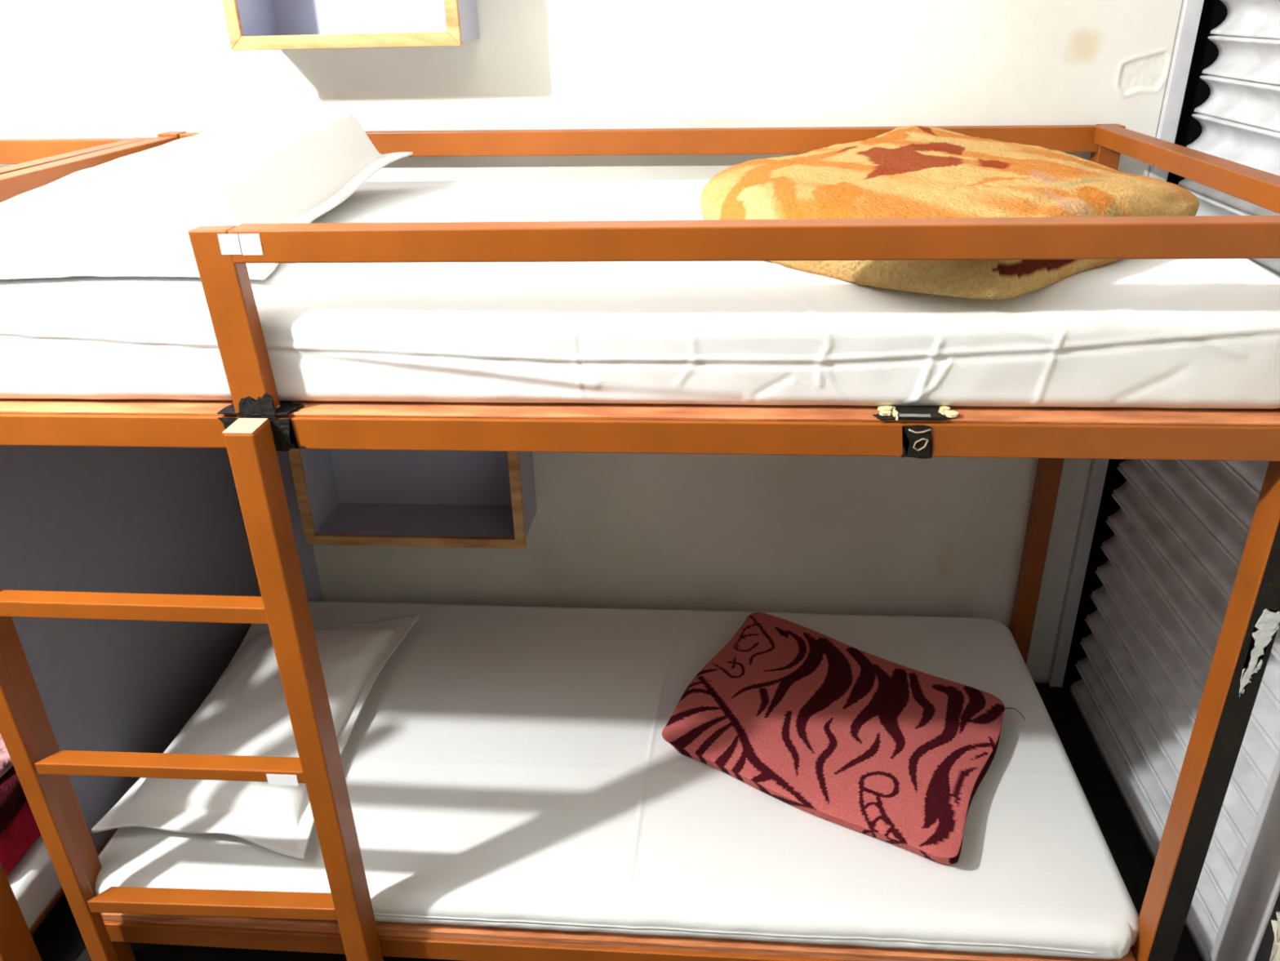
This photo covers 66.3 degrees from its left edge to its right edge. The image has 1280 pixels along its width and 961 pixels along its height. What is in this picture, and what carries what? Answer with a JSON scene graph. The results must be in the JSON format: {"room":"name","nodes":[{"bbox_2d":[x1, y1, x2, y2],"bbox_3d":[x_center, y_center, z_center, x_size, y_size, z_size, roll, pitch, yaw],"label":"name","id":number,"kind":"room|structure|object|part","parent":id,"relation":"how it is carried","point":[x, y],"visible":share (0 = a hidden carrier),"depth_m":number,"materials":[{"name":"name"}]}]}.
{"room":"dormitory","nodes":[
{"label":"dormitory","id":0,"kind":"room"},
{"bbox_2d":[0,0,1183,683],"bbox_3d":[-1.240,-0.713,2.139,4.515,2.610,0.102,1,26,5],"label":"wall","id":1,"kind":"structure","parent":0,"point":[839,535],"depth_m":2.00,"materials":[{"name":"white paint"}]},
{"bbox_2d":[275,450,324,601],"bbox_3d":[-0.902,0.017,2.393,0.139,1.060,0.036,1,26,5],"label":"trim","id":2,"kind":"structure","parent":1,"relation":"attached to","point":[306,555],"depth_m":2.43,"materials":[{"name":"laminate"}]},
{"bbox_2d":[222,0,479,50],"bbox_3d":[-0.533,-0.951,1.803,0.430,0.279,0.179,1,26,5],"label":"wall shelf","id":3,"kind":"object","parent":1,"relation":"attached to","point":[251,24],"visible":1,"depth_m":1.90,"materials":[{"name":"laminate"}]},
{"bbox_3d":[-0.526,-0.989,1.880,0.390,0.239,0.006,1,26,5],"label":"panel","id":4,"kind":"part","parent":3,"relation":"part of","materials":[{"name":"laminate"}]},
{"bbox_2d":[288,448,536,548],"bbox_3d":[-0.511,-0.010,2.262,0.514,0.273,0.179,1,26,5],"label":"wall shelf","id":5,"kind":"object","parent":1,"relation":"attached to","point":[456,499],"visible":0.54,"depth_m":2.33,"materials":[{"name":"laminate"}]},
{"bbox_3d":[-0.504,-0.048,2.339,0.474,0.233,0.006,1,26,5],"label":"panel","id":6,"kind":"part","parent":5,"relation":"part of","materials":[{"name":"laminate"}]},
{"bbox_2d":[1062,0,1227,682],"bbox_3d":[1.113,-0.680,1.953,0.204,2.610,0.094,1,26,5],"label":"trim","id":7,"kind":"structure","parent":1,"relation":"attached to","point":[1214,12],"depth_m":2.22,"materials":[{"name":"black"}]},
{"bbox_2d":[1048,0,1279,960],"bbox_3d":[1.016,-0.455,1.496,0.067,2.610,0.937,0,26,3],"label":"rolling shutter","id":8,"kind":"object","parent":1,"relation":"attached to","point":[1180,528],"visible":0.59,"depth_m":1.83,"materials":[{"name":"paint"}]},
{"bbox_2d":[31,682,1203,960],"bbox_3d":[-1.109,1.291,1.117,5.200,0.100,3.670,1,26,5],"label":"floor","id":9,"kind":"structure","parent":0,"point":[58,937],"depth_m":1.95,"materials":[{"name":"black"}]},
{"bbox_2d":[0,137,154,960],"bbox_3d":[-1.954,0.099,1.943,1.888,1.354,1.062,1,26,5],"label":"bunk bed","id":10,"kind":"object","parent":9,"relation":"on","point":[17,943],"visible":0.11,"depth_m":1.79,"materials":[{"name":"orange paint"}]},
{"bbox_3d":[-1.073,0.335,1.424,0.043,1.347,0.065,1,26,5],"label":"leg","id":11,"kind":"part","parent":10,"relation":"part of","materials":[{"name":"orange paint"}]},
{"bbox_2d":[6,835,62,928],"bbox_3d":[-1.933,0.566,2.169,1.768,0.103,0.950,1,26,5],"label":"mattress","id":12,"kind":"object","parent":10,"relation":"on","point":[34,881],"visible":0.06,"depth_m":1.76,"materials":[{"name":"white fabric"}]},
{"bbox_2d":[0,733,40,875],"bbox_3d":[-1.303,0.519,1.890,0.438,0.195,0.518,1,26,5],"label":"folded blanket","id":13,"kind":"object","parent":12,"relation":"on","point":[19,828],"visible":0.05,"depth_m":1.74,"materials":[{"name":"red fabric"}]},
{"bbox_3d":[-1.115,0.657,2.149,0.037,0.044,0.966,1,26,5],"label":"rail","id":14,"kind":"part","parent":10,"relation":"part of","materials":[{"name":"orange paint"}]},
{"bbox_3d":[-1.922,-0.706,2.117,1.816,0.057,0.033,1,26,5],"label":"guard rail","id":15,"kind":"part","parent":10,"relation":"part of","materials":[{"name":"orange paint"}]},
{"bbox_3d":[-1.075,-0.477,1.589,0.041,0.035,0.968,1,26,5],"label":"guard rail","id":16,"kind":"part","parent":10,"relation":"part of","materials":[{"name":"orange paint"}]},
{"bbox_3d":[-1.022,-0.107,2.330,0.042,1.343,0.042,1,26,5],"label":"leg","id":17,"kind":"part","parent":10,"relation":"part of","materials":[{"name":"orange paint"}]},
{"bbox_2d":[0,444,261,853],"bbox_3d":[-1.014,0.080,1.974,0.016,1.310,0.852,1,26,5],"label":"wall","id":18,"kind":"structure","parent":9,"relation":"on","point":[73,518],"depth_m":1.91,"materials":[{"name":"paint"}]},
{"bbox_2d":[0,124,1279,960],"bbox_3d":[-0.055,0.116,1.812,1.918,1.354,1.014,1,26,5],"label":"bunk bed","id":19,"kind":"object","parent":9,"relation":"on","point":[255,424],"visible":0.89,"depth_m":1.28,"materials":[{"name":"orange paint"}]},
{"bbox_3d":[-0.969,0.295,1.499,0.039,1.347,0.050,1,26,5],"label":"leg","id":20,"kind":"part","parent":19,"relation":"part of","materials":[{"name":"orange paint"}]},
{"bbox_3d":[-1.002,-0.494,1.629,0.040,0.044,0.870,1,26,5],"label":"guard rail","id":21,"kind":"part","parent":19,"relation":"part of","materials":[{"name":"orange paint"}]},
{"bbox_3d":[-0.976,0.574,2.156,0.039,0.044,0.860,1,26,5],"label":"rail","id":22,"kind":"part","parent":19,"relation":"part of","materials":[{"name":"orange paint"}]},
{"bbox_3d":[-0.952,-0.111,2.322,0.042,1.354,0.042,1,26,5],"label":"leg","id":23,"kind":"part","parent":19,"relation":"part of","materials":[{"name":"orange paint"}]},
{"bbox_3d":[-0.496,-0.192,1.207,0.058,0.236,0.029,1,26,5],"label":"guard post","id":24,"kind":"part","parent":19,"relation":"part of","materials":[{"name":"orange paint"}]},
{"bbox_3d":[-0.491,-0.068,1.221,0.038,0.001,0.047,1,26,5],"label":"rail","id":25,"kind":"part","parent":19,"relation":"part of","materials":[{"name":"beige"}]},
{"bbox_3d":[-0.072,0.794,1.661,1.749,0.044,0.041,1,26,5],"label":"rail","id":26,"kind":"part","parent":19,"relation":"part of","materials":[{"name":"orange paint"}]},
{"bbox_2d":[94,600,1138,959],"bbox_3d":[-0.048,0.533,2.020,1.784,0.074,0.906,1,26,5],"label":"mattress","id":27,"kind":"object","parent":19,"relation":"on","point":[513,766],"visible":0.61,"depth_m":1.77,"materials":[{"name":"white fabric"}]},
{"bbox_2d":[91,613,419,858],"bbox_3d":[-0.750,0.459,1.999,0.406,0.102,0.715,1,26,5],"label":"pillow","id":28,"kind":"object","parent":27,"relation":"on","point":[246,713],"visible":0.8,"depth_m":1.86,"materials":[{"name":"white fabric"}]},
{"bbox_2d":[662,612,1025,864],"bbox_3d":[0.388,0.483,1.956,0.630,0.052,0.503,16,31,31],"label":"folded blanket","id":29,"kind":"object","parent":27,"relation":"on","point":[828,728],"visible":1,"depth_m":1.90,"materials":[{"name":"fabric"}]},
{"bbox_3d":[-0.031,-0.678,1.965,1.835,0.057,0.033,1,26,5],"label":"guard rail","id":30,"kind":"part","parent":19,"relation":"part of","materials":[{"name":"orange paint"}]},
{"bbox_2d":[0,179,1279,408],"bbox_3d":[-0.074,-0.351,1.603,1.808,0.149,0.893,1,26,5],"label":"mattress","id":31,"kind":"object","parent":19,"relation":"on","point":[1151,333],"visible":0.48,"depth_m":1.22,"materials":[{"name":"white fabric"}]},
{"bbox_2d":[0,111,413,279],"bbox_3d":[-0.700,-0.491,1.583,0.488,0.148,0.788,1,26,5],"label":"pillow","id":32,"kind":"object","parent":31,"relation":"on","point":[133,215],"visible":0.94,"depth_m":1.33,"materials":[{"name":"white fabric"}]},
{"bbox_2d":[700,125,1199,299],"bbox_3d":[0.444,-0.428,1.463,0.713,0.108,0.615,-22,32,-35],"label":"folded blanket","id":33,"kind":"object","parent":31,"relation":"on","point":[909,171],"visible":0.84,"depth_m":1.29,"materials":[{"name":"orange fabric"}]},
{"bbox_3d":[-0.093,-0.063,1.243,1.749,0.044,0.041,1,26,5],"label":"rail","id":34,"kind":"part","parent":19,"relation":"part of","materials":[{"name":"orange paint"}]},
{"bbox_3d":[0.168,-0.274,1.115,1.300,0.041,0.040,1,26,5],"label":"guard rail","id":35,"kind":"part","parent":19,"relation":"part of","materials":[{"name":"orange paint"}]},
{"bbox_3d":[0.918,-0.078,2.174,0.042,1.343,0.042,1,26,5],"label":"leg","id":36,"kind":"part","parent":19,"relation":"part of","materials":[{"name":"orange paint"}]},
{"bbox_3d":[0.852,-0.468,1.474,0.040,0.035,0.880,1,26,5],"label":"guard rail","id":37,"kind":"part","parent":19,"relation":"part of","materials":[{"name":"orange paint"}]},
{"bbox_3d":[0.808,0.321,1.357,0.040,1.347,0.052,1,26,5],"label":"leg","id":38,"kind":"part","parent":19,"relation":"part of","materials":[{"name":"orange paint"}]},
{"bbox_2d":[1269,911,1279,960],"bbox_3d":[0.897,0.330,-0.106,0.075,2.610,2.639,1,26,5],"label":"trim","id":39,"kind":"structure","parent":0,"point":[1275,953],"depth_m":1.52,"materials":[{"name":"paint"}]}
]}

